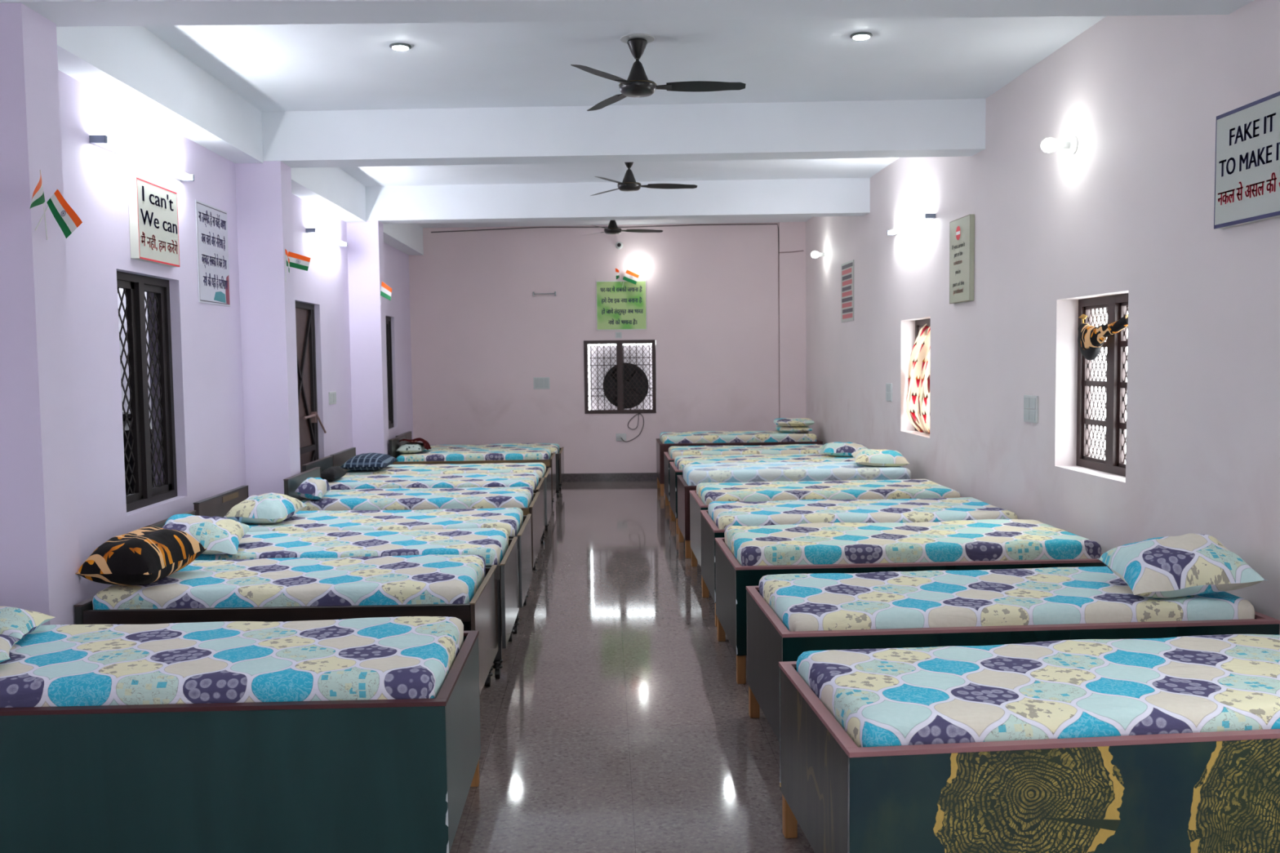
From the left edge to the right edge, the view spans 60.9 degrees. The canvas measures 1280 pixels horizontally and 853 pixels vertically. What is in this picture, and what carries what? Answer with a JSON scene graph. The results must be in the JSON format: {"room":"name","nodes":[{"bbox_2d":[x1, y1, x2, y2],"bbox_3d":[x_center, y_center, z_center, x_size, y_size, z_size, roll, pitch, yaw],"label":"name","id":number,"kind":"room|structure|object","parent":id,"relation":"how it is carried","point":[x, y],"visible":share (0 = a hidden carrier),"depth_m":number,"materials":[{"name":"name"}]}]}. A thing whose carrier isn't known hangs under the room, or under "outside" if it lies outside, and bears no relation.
{"room":"dormitory","nodes":[
{"label":"dormitory","id":0,"kind":"room"},
{"bbox_2d":[117,288,151,422],"bbox_3d":[-4.586,-0.355,5.694,0.200,3.450,18.900,-1,4,-2],"label":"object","id":1,"kind":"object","parent":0,"point":[121,290],"depth_m":9.76,"materials":[{"name":"metal"}]},
{"bbox_2d":[122,412,154,494],"bbox_3d":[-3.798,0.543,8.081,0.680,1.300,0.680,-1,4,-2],"label":"window grille","id":2,"kind":"object","parent":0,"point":[126,427],"visible":0.1,"depth_m":7.79,"materials":[{"name":"black metal"}]},
{"bbox_2d":[0,3,413,625],"bbox_3d":[-2.736,-0.428,5.699,0.520,3.550,18.800,-1,4,-2],"label":"wall","id":3,"kind":"structure","parent":0,"point":[63,484],"depth_m":5.90,"materials":[{"name":"purple paint"}]},
{"bbox_2d":[30,169,48,239],"bbox_3d":[-2.351,-0.881,4.264,0.024,0.252,0.454,-2,4,-21],"label":"flag","id":4,"kind":"object","parent":3,"relation":"attached to","point":[38,198],"visible":1,"depth_m":4.21,"materials":[{"name":"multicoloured fabric"}]},
{"bbox_2d":[34,188,82,238],"bbox_3d":[-2.331,-0.856,4.376,0.196,0.221,0.096,1,4,27],"label":"flag","id":5,"kind":"object","parent":3,"relation":"attached to","point":[65,216],"visible":1,"depth_m":4.38,"materials":[{"name":"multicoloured fabric"}]},
{"bbox_2d":[88,134,194,181],"bbox_3d":[-2.784,-1.502,6.142,0.084,0.040,1.204,-1,4,-2],"label":"tube light","id":6,"kind":"object","parent":3,"relation":"attached to","point":[101,140],"visible":1,"depth_m":6.02,"materials":[{"name":"grey plastic"}]},
{"bbox_2d":[116,271,177,512],"bbox_3d":[-2.897,-0.206,6.299,0.070,1.335,0.860,-1,4,-2],"label":"window","id":7,"kind":"structure","parent":3,"relation":"in","point":[134,286],"depth_m":6.31,"materials":[{"name":"metal"}]},
{"bbox_2d":[127,177,179,266],"bbox_3d":[-2.799,-1.167,6.278,0.050,0.445,0.570,-1,4,-2],"label":"sign board","id":8,"kind":"object","parent":3,"relation":"attached to","point":[153,207],"visible":1,"depth_m":6.20,"materials":[{"name":"white"}]},
{"bbox_2d":[195,200,230,306],"bbox_3d":[-2.852,-1.144,7.275,0.006,0.655,0.580,-1,4,-2],"label":"poster","id":9,"kind":"object","parent":3,"relation":"attached to","point":[211,224],"visible":1,"depth_m":7.25,"materials":[{"name":"grey paper"}]},
{"bbox_2d":[213,291,226,302],"bbox_3d":[-2.849,-0.880,7.377,0.001,0.075,0.230,-1,4,-2],"label":"picture","id":10,"kind":"object","parent":9,"relation":"on","point":[219,296],"depth_m":7.38},
{"bbox_2d":[225,275,230,305],"bbox_3d":[-2.855,-0.948,7.527,0.001,0.208,0.078,-1,4,-2],"label":"picture","id":11,"kind":"object","parent":9,"relation":"on","point":[227,277],"depth_m":7.53},
{"bbox_2d":[284,248,289,282],"bbox_3d":[-2.487,-1.133,7.645,0.026,0.213,0.387,-2,4,-22],"label":"flag","id":12,"kind":"object","parent":3,"relation":"attached to","point":[286,258],"visible":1,"depth_m":7.55,"materials":[{"name":"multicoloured fabric"}]},
{"bbox_2d":[284,251,311,279],"bbox_3d":[-2.454,-1.143,7.743,0.193,0.197,0.137,-1,4,-2],"label":"flag","id":13,"kind":"object","parent":3,"relation":"attached to","point":[296,260],"visible":0.98,"depth_m":7.75,"materials":[{"name":"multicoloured fabric"}]},
{"bbox_2d":[295,301,326,472],"bbox_3d":[-2.959,-0.004,9.621,0.129,2.180,0.947,-1,4,-2],"label":"window","id":14,"kind":"structure","parent":3,"relation":"in","point":[308,416],"depth_m":9.80,"materials":[{"name":"metal"}]},
{"bbox_2d":[305,227,347,246],"bbox_3d":[-2.913,-1.761,10.152,0.084,0.040,1.204,-1,4,-2],"label":"tube light","id":15,"kind":"object","parent":3,"relation":"attached to","point":[313,231],"visible":1,"depth_m":10.04,"materials":[{"name":"grey plastic"}]},
{"bbox_2d":[328,391,336,404],"bbox_3d":[-2.932,-0.271,10.340,0.017,0.118,0.280,-1,4,-2],"label":"switch plate","id":16,"kind":"object","parent":3,"relation":"attached to","point":[332,395],"visible":1,"depth_m":10.35,"materials":[{"name":"grey plastic"}]},
{"bbox_2d":[329,393,333,403],"bbox_3d":[-2.925,-0.269,10.330,0.005,0.090,0.102,-1,4,-2],"label":"switch","id":17,"kind":"object","parent":16,"relation":"attached to","point":[331,395],"depth_m":10.32,"materials":[{"name":"grey plastic"}]},
{"bbox_2d":[380,281,391,305],"bbox_3d":[-2.605,-1.354,11.035,0.238,0.234,0.090,3,5,44],"label":"flag","id":18,"kind":"object","parent":3,"relation":"attached to","point":[385,291],"visible":1,"depth_m":10.99,"materials":[{"name":"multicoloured fabric"}]},
{"bbox_2d":[385,315,393,428],"bbox_3d":[-3.099,-0.648,13.152,0.070,1.370,0.820,-1,4,-2],"label":"window","id":19,"kind":"structure","parent":3,"relation":"in","point":[388,339],"depth_m":13.48,"materials":[{"name":"metal"}]},
{"bbox_2d":[408,222,806,473],"bbox_3d":[-0.421,-1.017,14.686,5.709,3.550,0.245,-1,4,1],"label":"wall","id":20,"kind":"structure","parent":0,"point":[480,335],"depth_m":14.59,"materials":[{"name":"paint"}]},
{"bbox_2d":[533,377,550,389],"bbox_3d":[-1.323,-0.583,14.649,0.220,0.156,0.017,-1,4,1],"label":"switch plate","id":21,"kind":"object","parent":20,"relation":"attached to","point":[540,383],"visible":1,"depth_m":14.64,"materials":[{"name":"grey plastic"}]},
{"bbox_2d":[544,377,548,387],"bbox_3d":[-1.259,-0.583,14.641,0.059,0.130,0.005,-1,4,1],"label":"switch","id":22,"kind":"object","parent":21,"relation":"attached to","point":[546,380],"depth_m":14.64,"materials":[{"name":"grey plastic"}]},
{"bbox_2d":[562,472,657,481],"bbox_3d":[-0.418,0.685,14.710,5.298,0.110,0.020,-1,4,1],"label":"baseboard","id":23,"kind":"structure","parent":20,"relation":"attached to","point":[615,477],"depth_m":14.70,"materials":[{"name":"stone"}]},
{"bbox_2d":[431,223,803,409],"bbox_3d":[-0.301,-1.291,14.558,4.961,2.771,0.057,-1,4,1],"label":"wiring","id":24,"kind":"object","parent":20,"relation":"attached to","point":[736,224],"visible":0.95,"depth_m":14.50,"materials":[{"name":"grey"}]},
{"bbox_2d":[615,241,622,248],"bbox_3d":[-0.276,-2.407,14.461,0.100,0.099,0.112,-1,4,1],"label":"security camera","id":25,"kind":"object","parent":20,"relation":"attached to","point":[619,245],"visible":1,"depth_m":14.42,"materials":[{"name":"grey plastic"}]},
{"bbox_2d":[583,339,656,413],"bbox_3d":[-0.266,-0.669,14.666,0.965,0.985,0.120,-1,4,1],"label":"window","id":26,"kind":"structure","parent":20,"relation":"in","point":[620,357],"depth_m":14.64,"materials":[{"name":"brown metal"}]},
{"bbox_2d":[589,345,656,409],"bbox_3d":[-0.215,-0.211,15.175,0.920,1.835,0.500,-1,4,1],"label":"window grille","id":27,"kind":"object","parent":26,"relation":"attached to","point":[633,348],"visible":0.33,"depth_m":14.91,"materials":[{"name":"grey"}]},
{"bbox_2d":[615,433,626,440],"bbox_3d":[-0.255,0.146,14.652,0.140,0.100,0.050,-1,4,1],"label":"wall socket","id":28,"kind":"object","parent":20,"relation":"attached to","point":[623,436],"visible":1,"depth_m":14.67,"materials":[{"name":"grey plastic"}]},
{"bbox_2d":[595,280,646,330],"bbox_3d":[-0.248,-1.620,14.559,0.665,0.655,0.012,-1,4,1],"label":"poster","id":29,"kind":"object","parent":20,"relation":"attached to","point":[618,307],"visible":1,"depth_m":14.55,"materials":[{"name":"green paper"}]},
{"bbox_2d":[622,269,639,287],"bbox_3d":[-0.128,-1.974,14.475,0.243,0.241,0.031,0,4,17],"label":"flag","id":30,"kind":"object","parent":20,"relation":"attached to","point":[630,277],"visible":1,"depth_m":14.48,"materials":[{"name":"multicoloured fabric"}]},
{"bbox_2d":[620,411,644,442],"bbox_3d":[-0.111,0.006,14.646,0.331,0.406,0.031,-1,4,-4],"label":"power cable","id":31,"kind":"object","parent":20,"relation":"attached to","point":[638,411],"visible":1,"depth_m":14.64,"materials":[{"name":"grey plastic"}]},
{"bbox_2d":[635,262,642,271],"bbox_3d":[-0.018,-2.123,14.435,0.100,0.100,0.188,-1,4,1],"label":"light bulb","id":32,"kind":"object","parent":20,"relation":"attached to","point":[638,267],"visible":1,"depth_m":14.36,"materials":[{"name":"glass"}]},
{"bbox_2d":[0,0,1253,255],"bbox_3d":[-0.995,-2.041,5.605,7.420,0.560,19.100,-1,4,-2],"label":"ceiling","id":33,"kind":"structure","parent":0,"point":[485,121],"depth_m":7.03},
{"bbox_2d":[389,42,411,50],"bbox_3d":[-1.354,-2.142,6.149,0.124,0.019,0.124,-1,4,-2],"label":"recessed light","id":34,"kind":"object","parent":33,"relation":"in","point":[398,46],"visible":1,"depth_m":6.12,"materials":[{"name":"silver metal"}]},
{"bbox_2d":[587,220,662,235],"bbox_3d":[-0.217,-2.423,12.786,0.990,0.311,1.058,-1,4,-2],"label":"ceiling fan","id":35,"kind":"object","parent":33,"relation":"hanging from","point":[612,228],"visible":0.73,"depth_m":12.79,"materials":[{"name":"black metal"}]},
{"bbox_2d":[590,162,697,195],"bbox_3d":[0.030,-2.223,9.522,0.952,0.311,1.067,-1,4,-2],"label":"ceiling fan","id":36,"kind":"object","parent":33,"relation":"hanging from","point":[628,184],"visible":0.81,"depth_m":9.51,"materials":[{"name":"black metal"}]},
{"bbox_2d":[570,33,746,111],"bbox_3d":[0.106,-2.009,6.093,0.960,0.311,1.066,-1,4,-2],"label":"ceiling fan","id":37,"kind":"object","parent":33,"relation":"hanging from","point":[637,85],"visible":1,"depth_m":6.04,"materials":[{"name":"grey plastic"}]},
{"bbox_2d":[849,31,872,39],"bbox_3d":[1.230,-2.167,6.050,0.124,0.019,0.124,-1,4,-2],"label":"recessed light","id":38,"kind":"object","parent":33,"relation":"in","point":[861,35],"visible":1,"depth_m":6.02,"materials":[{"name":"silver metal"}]},
{"bbox_2d":[449,480,814,852],"bbox_3d":[-0.954,1.402,5.820,7.420,0.200,19.100,-1,4,-2],"label":"floor","id":39,"kind":"structure","parent":0,"point":[616,718],"depth_m":5.08,"materials":[{"name":"stone"}]},
{"bbox_2d":[0,630,480,852],"bbox_3d":[-1.572,1.135,3.789,1.924,0.600,0.884,-1,4,-2],"label":"bed","id":40,"kind":"object","parent":39,"relation":"on","point":[364,775],"visible":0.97,"depth_m":3.36,"materials":[{"name":"green laminate"}]},
{"bbox_2d":[0,616,463,707],"bbox_3d":[-1.570,0.824,3.769,1.826,0.138,0.800,-1,4,-2],"label":"mattress","id":41,"kind":"object","parent":40,"relation":"on","point":[399,657],"visible":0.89,"depth_m":3.57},
{"bbox_2d":[0,634,20,662],"bbox_3d":[-2.233,0.733,3.552,0.340,0.093,0.280,-2,4,-24],"label":"pillow","id":42,"kind":"object","parent":41,"relation":"on","point":[6,642],"visible":1,"depth_m":3.59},
{"bbox_2d":[0,606,54,639],"bbox_3d":[-2.349,0.709,3.908,0.360,0.104,0.280,-1,4,-6],"label":"pillow","id":43,"kind":"object","parent":41,"relation":"on","point":[15,622],"visible":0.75,"depth_m":3.89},
{"bbox_2d":[73,564,497,696],"bbox_3d":[-1.570,1.038,5.116,1.709,0.628,0.866,-1,4,-1],"label":"bed","id":44,"kind":"object","parent":39,"relation":"on","point":[481,614],"visible":0.32,"depth_m":4.68,"materials":[{"name":"brown laminate"}]},
{"bbox_2d":[92,554,485,609],"bbox_3d":[-1.573,0.740,5.096,1.622,0.140,0.781,-1,4,-1],"label":"mattress","id":45,"kind":"object","parent":44,"relation":"on","point":[430,579],"visible":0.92,"depth_m":4.83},
{"bbox_2d":[75,525,207,585],"bbox_3d":[-2.237,0.579,4.906,0.340,0.226,0.500,0,4,6],"label":"pillow","id":46,"kind":"object","parent":45,"relation":"on","point":[148,554],"visible":1,"depth_m":4.73,"materials":[{"name":"black fabric"}]},
{"bbox_2d":[126,510,519,678],"bbox_3d":[-1.656,0.900,5.978,1.904,0.798,0.856,-1,4,-2],"label":"bed","id":47,"kind":"object","parent":39,"relation":"on","point":[507,571],"visible":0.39,"depth_m":5.75,"materials":[{"name":"laminate"}]},
{"bbox_2d":[195,528,508,564],"bbox_3d":[-1.653,0.686,5.964,1.803,0.140,0.769,-1,4,-2],"label":"mattress","id":48,"kind":"object","parent":47,"relation":"on","point":[491,544],"visible":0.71,"depth_m":5.85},
{"bbox_2d":[161,514,251,555],"bbox_3d":[-2.291,0.561,5.675,0.437,0.178,0.463,-1,4,-11],"label":"pillow","id":49,"kind":"object","parent":48,"relation":"on","point":[218,535],"visible":0.72,"depth_m":5.57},
{"bbox_2d":[193,485,532,633],"bbox_3d":[-1.681,0.825,6.910,1.924,0.833,0.886,-1,4,-2],"label":"bed","id":50,"kind":"object","parent":39,"relation":"on","point":[219,505],"visible":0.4,"depth_m":6.77,"materials":[{"name":"wood"}]},
{"bbox_2d":[240,507,523,536],"bbox_3d":[-1.677,0.634,6.898,1.824,0.129,0.800,-1,4,-2],"label":"mattress","id":51,"kind":"object","parent":50,"relation":"on","point":[511,519],"visible":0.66,"depth_m":6.76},
{"bbox_2d":[223,492,306,523],"bbox_3d":[-2.333,0.507,6.793,0.360,0.165,0.460,-1,4,1],"label":"pillow","id":52,"kind":"object","parent":51,"relation":"on","point":[267,508],"visible":0.99,"depth_m":6.62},
{"bbox_2d":[283,466,540,590],"bbox_3d":[-1.646,0.748,8.139,1.744,0.833,0.876,-1,4,-2],"label":"bed","id":53,"kind":"object","parent":39,"relation":"on","point":[291,483],"visible":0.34,"depth_m":7.94,"materials":[{"name":"brown laminate"}]},
{"bbox_2d":[299,486,533,511],"bbox_3d":[-1.642,0.558,8.127,1.643,0.128,0.788,-1,4,-2],"label":"mattress","id":54,"kind":"object","parent":53,"relation":"on","point":[375,499],"visible":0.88,"depth_m":7.79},
{"bbox_2d":[294,477,331,499],"bbox_3d":[-2.357,0.444,7.851,0.183,0.151,0.363,-1,4,-5],"label":"pillow","id":55,"kind":"object","parent":54,"relation":"on","point":[312,488],"visible":1,"depth_m":7.71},
{"bbox_2d":[302,455,545,546],"bbox_3d":[-1.770,0.684,9.179,1.884,0.833,0.866,-1,4,-2],"label":"bed","id":56,"kind":"object","parent":39,"relation":"on","point":[326,462],"visible":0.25,"depth_m":9.21,"materials":[{"name":"brown laminate"}]},
{"bbox_2d":[327,472,538,489],"bbox_3d":[-1.764,0.493,9.165,1.783,0.130,0.780,-1,4,-2],"label":"mattress","id":57,"kind":"object","parent":56,"relation":"on","point":[531,480],"visible":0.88,"depth_m":8.98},
{"bbox_2d":[320,466,346,480],"bbox_3d":[-2.561,0.392,9.064,0.140,0.108,0.420,-1,4,-2],"label":"pillow","id":58,"kind":"object","parent":57,"relation":"on","point":[334,473],"visible":0.95,"depth_m":8.93,"materials":[{"name":"black fabric"}]},
{"bbox_2d":[329,447,551,543],"bbox_3d":[-1.794,0.628,10.077,1.904,0.833,0.846,-1,4,-2],"label":"bed","id":59,"kind":"object","parent":39,"relation":"on","point":[340,458],"visible":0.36,"depth_m":9.94,"materials":[{"name":"wood"}]},
{"bbox_2d":[345,462,546,477],"bbox_3d":[-1.790,0.437,10.064,1.802,0.130,0.759,-1,4,-2],"label":"mattress","id":60,"kind":"object","parent":59,"relation":"on","point":[540,468],"visible":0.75,"depth_m":9.91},
{"bbox_2d":[340,453,397,471],"bbox_3d":[-2.469,0.319,9.924,0.400,0.143,0.540,-1,4,0],"label":"pillow","id":61,"kind":"object","parent":60,"relation":"on","point":[365,461],"visible":1,"depth_m":9.71,"materials":[{"name":"blue fabric"}]},
{"bbox_2d":[388,434,555,506],"bbox_3d":[-1.785,0.519,11.834,1.704,0.833,0.806,-1,4,-2],"label":"bed","id":62,"kind":"object","parent":39,"relation":"on","point":[394,445],"visible":0.34,"depth_m":11.45,"materials":[{"name":"brown laminate"}]},
{"bbox_2d":[395,448,551,462],"bbox_3d":[-1.781,0.328,11.822,1.604,0.129,0.718,-1,4,-2],"label":"mattress","id":63,"kind":"object","parent":62,"relation":"on","point":[517,453],"visible":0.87,"depth_m":11.49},
{"bbox_2d":[395,442,425,453],"bbox_3d":[-2.470,0.227,11.823,0.270,0.107,0.520,-1,4,-2],"label":"pillow","id":64,"kind":"object","parent":63,"relation":"on","point":[409,447],"visible":0.93,"depth_m":11.61,"materials":[{"name":"white fabric"}]},
{"bbox_2d":[398,437,431,449],"bbox_3d":[-2.445,0.193,11.832,0.300,0.134,0.340,-1,4,-2],"label":"cloth","id":65,"kind":"object","parent":64,"relation":"on","point":[426,444],"visible":1,"depth_m":11.82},
{"bbox_2d":[395,431,564,497],"bbox_3d":[-1.930,0.456,13.390,1.954,0.768,0.886,-1,4,-2],"label":"bed","id":66,"kind":"object","parent":39,"relation":"on","point":[559,457],"visible":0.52,"depth_m":13.03,"materials":[{"name":"brown laminate"}]},
{"bbox_2d":[425,443,559,453],"bbox_3d":[-1.924,0.302,13.380,1.855,0.130,0.798,-1,4,-2],"label":"mattress","id":67,"kind":"object","parent":66,"relation":"on","point":[554,447],"visible":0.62,"depth_m":13.34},
{"bbox_2d":[663,452,674,515],"bbox_3d":[1.267,0.598,11.842,1.964,0.600,0.874,-1,4,-2],"label":"bed","id":68,"kind":"object","parent":39,"relation":"on","point":[668,459],"visible":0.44,"depth_m":11.66,"materials":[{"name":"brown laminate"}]},
{"bbox_2d":[667,444,824,458],"bbox_3d":[1.257,0.290,11.822,1.865,0.132,0.788,-1,4,-2],"label":"mattress","id":69,"kind":"object","parent":68,"relation":"on","point":[673,451],"visible":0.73,"depth_m":11.55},
{"bbox_2d":[669,462,682,533],"bbox_3d":[1.299,0.671,10.668,1.964,0.600,0.874,-1,4,-2],"label":"bed","id":70,"kind":"object","parent":39,"relation":"on","point":[673,471],"visible":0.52,"depth_m":10.45,"materials":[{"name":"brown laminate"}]},
{"bbox_2d":[674,453,855,470],"bbox_3d":[1.288,0.362,10.648,1.863,0.133,0.787,-1,4,-2],"label":"mattress","id":71,"kind":"object","parent":70,"relation":"on","point":[680,461],"visible":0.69,"depth_m":10.53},
{"bbox_2d":[820,441,867,456],"bbox_3d":[2.028,0.224,10.725,0.480,0.129,0.420,0,4,4],"label":"pillow","id":72,"kind":"object","parent":71,"relation":"on","point":[837,448],"visible":0.8,"depth_m":10.57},
{"bbox_2d":[700,510,724,626],"bbox_3d":[1.418,0.891,7.130,1.964,0.600,0.894,-1,4,-2],"label":"bed","id":73,"kind":"object","parent":39,"relation":"on","point":[709,531],"visible":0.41,"depth_m":7.01,"materials":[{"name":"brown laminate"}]},
{"bbox_2d":[707,497,1017,529],"bbox_3d":[1.408,0.581,7.111,1.864,0.134,0.807,-1,4,-2],"label":"mattress","id":74,"kind":"object","parent":73,"relation":"on","point":[724,514],"visible":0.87,"depth_m":6.87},
{"bbox_2d":[656,438,822,496],"bbox_3d":[1.204,0.481,13.486,1.964,0.630,0.874,-1,4,-2],"label":"bed","id":75,"kind":"object","parent":39,"relation":"on","point":[661,447],"visible":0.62,"depth_m":13.03,"materials":[{"name":"red laminate"}]},
{"bbox_2d":[659,430,816,443],"bbox_3d":[1.193,0.148,13.466,1.865,0.151,0.788,-1,4,-2],"label":"mattress","id":76,"kind":"object","parent":75,"relation":"on","point":[692,437],"visible":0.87,"depth_m":13.10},
{"bbox_2d":[773,417,814,432],"bbox_3d":[1.907,-0.017,13.493,0.474,0.174,0.500,-1,4,-2],"label":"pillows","id":77,"kind":"object","parent":76,"relation":"on","point":[785,424],"visible":1,"depth_m":13.29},
{"bbox_2d":[676,475,911,558],"bbox_3d":[1.333,0.749,9.412,1.964,0.600,0.854,-1,4,-2],"label":"bed","id":78,"kind":"object","parent":39,"relation":"on","point":[683,489],"visible":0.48,"depth_m":9.02,"materials":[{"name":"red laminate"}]},
{"bbox_2d":[682,461,911,485],"bbox_3d":[1.322,0.417,9.391,1.864,0.180,0.770,-1,4,-2],"label":"mattress","id":79,"kind":"object","parent":78,"relation":"on","point":[695,474],"visible":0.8,"depth_m":9.04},
{"bbox_2d":[850,448,909,466],"bbox_3d":[2.052,0.263,9.325,0.460,0.136,0.460,0,4,6],"label":"pillow","id":80,"kind":"object","parent":79,"relation":"on","point":[871,457],"visible":1,"depth_m":9.15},
{"bbox_2d":[689,490,962,586],"bbox_3d":[1.397,0.821,8.251,1.964,0.600,0.894,-1,4,-2],"label":"bed","id":81,"kind":"object","parent":39,"relation":"on","point":[696,504],"visible":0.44,"depth_m":8.20,"materials":[{"name":"teal laminate"}]},
{"bbox_2d":[696,479,960,505],"bbox_3d":[1.387,0.511,8.232,1.864,0.134,0.810,-1,4,-2],"label":"mattress","id":82,"kind":"object","parent":81,"relation":"on","point":[708,492],"visible":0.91,"depth_m":7.95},
{"bbox_2d":[715,537,1106,684],"bbox_3d":[1.443,0.963,5.967,1.964,0.600,0.909,-1,4,-3],"label":"bed","id":83,"kind":"object","parent":39,"relation":"on","point":[732,579],"visible":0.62,"depth_m":5.50,"materials":[{"name":"teal laminate"}]},
{"bbox_2d":[724,519,1101,565],"bbox_3d":[1.432,0.645,5.947,1.866,0.150,0.825,-1,4,-3],"label":"mattress","id":84,"kind":"object","parent":83,"relation":"on","point":[984,540],"visible":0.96,"depth_m":5.61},
{"bbox_2d":[746,586,1279,742],"bbox_3d":[1.497,1.045,4.644,1.964,0.600,0.879,-1,4,-3],"label":"bed","id":85,"kind":"object","parent":39,"relation":"on","point":[770,642],"visible":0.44,"depth_m":4.21,"materials":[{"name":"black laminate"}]},
{"bbox_2d":[758,566,1254,631],"bbox_3d":[1.487,0.737,4.624,1.866,0.131,0.792,-1,4,-3],"label":"mattress","id":86,"kind":"object","parent":85,"relation":"on","point":[882,600],"visible":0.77,"depth_m":4.36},
{"bbox_2d":[1097,533,1266,598],"bbox_3d":[2.204,0.561,4.461,0.503,0.227,0.457,0,4,6],"label":"pillow","id":87,"kind":"object","parent":86,"relation":"on","point":[1187,564],"visible":1,"depth_m":4.29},
{"bbox_2d":[778,661,1279,852],"bbox_3d":[1.498,1.121,3.425,1.964,0.600,0.874,-1,4,-5],"label":"bed","id":88,"kind":"object","parent":39,"relation":"on","point":[1215,792],"visible":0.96,"depth_m":2.96,"materials":[{"name":"teal laminate"}]},
{"bbox_2d":[796,634,1279,747],"bbox_3d":[1.487,0.816,3.405,1.864,0.125,0.790,-1,4,-5],"label":"mattress","id":89,"kind":"object","parent":88,"relation":"on","point":[1078,688],"visible":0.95,"depth_m":3.23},
{"bbox_2d":[805,0,1279,635],"bbox_3d":[2.615,-0.494,5.718,0.240,3.550,18.500,-1,4,-2],"label":"wall","id":90,"kind":"structure","parent":0,"point":[1131,211],"depth_m":6.04,"materials":[{"name":"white paint"}]},
{"bbox_2d":[811,250,827,258],"bbox_3d":[2.149,-2.063,13.053,0.188,0.100,0.100,-1,4,-2],"label":"light bulb","id":91,"kind":"object","parent":90,"relation":"attached to","point":[815,254],"visible":1,"depth_m":13.03,"materials":[{"name":"glass"}]},
{"bbox_2d":[841,259,853,322],"bbox_3d":[2.280,-1.480,11.961,0.008,0.650,0.600,-1,4,-2],"label":"poster","id":92,"kind":"object","parent":90,"relation":"attached to","point":[847,268],"visible":1,"depth_m":11.92,"materials":[{"name":"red paper"}]},
{"bbox_2d":[885,382,892,401],"bbox_3d":[2.346,-0.323,10.256,0.017,0.170,0.190,-1,4,-2],"label":"switch plate","id":93,"kind":"object","parent":90,"relation":"attached to","point":[888,386],"visible":1,"depth_m":10.23,"materials":[{"name":"grey plastic"}]},
{"bbox_2d":[887,213,935,235],"bbox_3d":[2.321,-1.734,9.360,0.084,0.040,1.204,-1,4,-2],"label":"tube light","id":94,"kind":"object","parent":90,"relation":"attached to","point":[928,216],"visible":1,"depth_m":9.24,"materials":[{"name":"grey plastic"}]},
{"bbox_2d":[915,318,930,434],"bbox_3d":[2.534,-0.434,9.428,0.070,1.000,0.890,-1,4,-2],"label":"window","id":95,"kind":"structure","parent":90,"relation":"in","point":[919,324],"depth_m":9.73,"materials":[{"name":"brown metal"}]},
{"bbox_2d":[906,324,930,433],"bbox_3d":[2.445,-0.417,9.426,0.106,0.950,0.850,-1,4,-2],"label":"curtain","id":96,"kind":"object","parent":95,"relation":"attached to","point":[917,398],"visible":0.82,"depth_m":9.46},
{"bbox_2d":[949,213,974,303],"bbox_3d":[2.391,-1.235,8.090,0.036,0.620,0.460,-1,4,-2],"label":"sign board","id":97,"kind":"object","parent":90,"relation":"attached to","point":[962,230],"visible":1,"depth_m":8.03,"materials":[{"name":"white"}]},
{"bbox_2d":[1023,395,1038,423],"bbox_3d":[2.457,-0.111,6.816,0.017,0.170,0.227,-1,4,-2],"label":"switch plate","id":98,"kind":"object","parent":90,"relation":"attached to","point":[1030,402],"visible":1,"depth_m":6.81,"materials":[{"name":"grey plastic"}]},
{"bbox_2d":[1023,397,1029,408],"bbox_3d":[2.449,-0.150,6.888,0.005,0.067,0.087,-1,4,-2],"label":"switch","id":99,"kind":"object","parent":98,"relation":"attached to","point":[1026,400],"depth_m":6.89,"materials":[{"name":"grey plastic"}]},
{"bbox_2d":[1023,408,1029,419],"bbox_3d":[2.450,-0.077,6.892,0.005,0.067,0.087,-1,4,-2],"label":"switch","id":100,"kind":"object","parent":98,"relation":"attached to","point":[1026,411],"depth_m":6.89,"materials":[{"name":"grey plastic"}]},
{"bbox_2d":[1029,397,1035,408],"bbox_3d":[2.452,-0.144,6.795,0.005,0.067,0.087,-1,4,-2],"label":"switch","id":101,"kind":"object","parent":98,"relation":"attached to","point":[1032,400],"depth_m":6.79,"materials":[{"name":"grey plastic"}]},
{"bbox_2d":[1029,409,1035,420],"bbox_3d":[2.453,-0.072,6.800,0.005,0.067,0.087,-1,4,-2],"label":"switch","id":102,"kind":"object","parent":98,"relation":"attached to","point":[1032,412],"depth_m":6.79,"materials":[{"name":"grey plastic"}]},
{"bbox_2d":[1040,136,1078,154],"bbox_3d":[2.371,-1.596,6.173,0.188,0.100,0.100,-1,4,-2],"label":"light bulb","id":103,"kind":"object","parent":90,"relation":"attached to","point":[1048,144],"visible":1,"depth_m":6.15,"materials":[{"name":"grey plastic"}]},
{"bbox_2d":[1075,293,1128,476],"bbox_3d":[2.644,-0.232,6.038,0.070,0.988,0.885,-1,4,-2],"label":"window","id":104,"kind":"structure","parent":90,"relation":"in","point":[1115,385],"depth_m":6.10,"materials":[{"name":"brown metal"}]},
{"bbox_2d":[1077,314,1128,359],"bbox_3d":[2.572,-0.494,6.082,0.120,0.246,0.590,-1,4,-2],"label":"cloth","id":105,"kind":"object","parent":104,"relation":"hanging from","point":[1091,339],"visible":0.99,"depth_m":6.10,"materials":[{"name":"black fabric"}]},
{"bbox_2d":[1213,91,1279,229],"bbox_3d":[2.509,-1.078,4.420,0.035,0.480,0.560,-1,4,-2],"label":"sign board","id":106,"kind":"object","parent":90,"relation":"attached to","point":[1247,166],"visible":1,"depth_m":4.46,"materials":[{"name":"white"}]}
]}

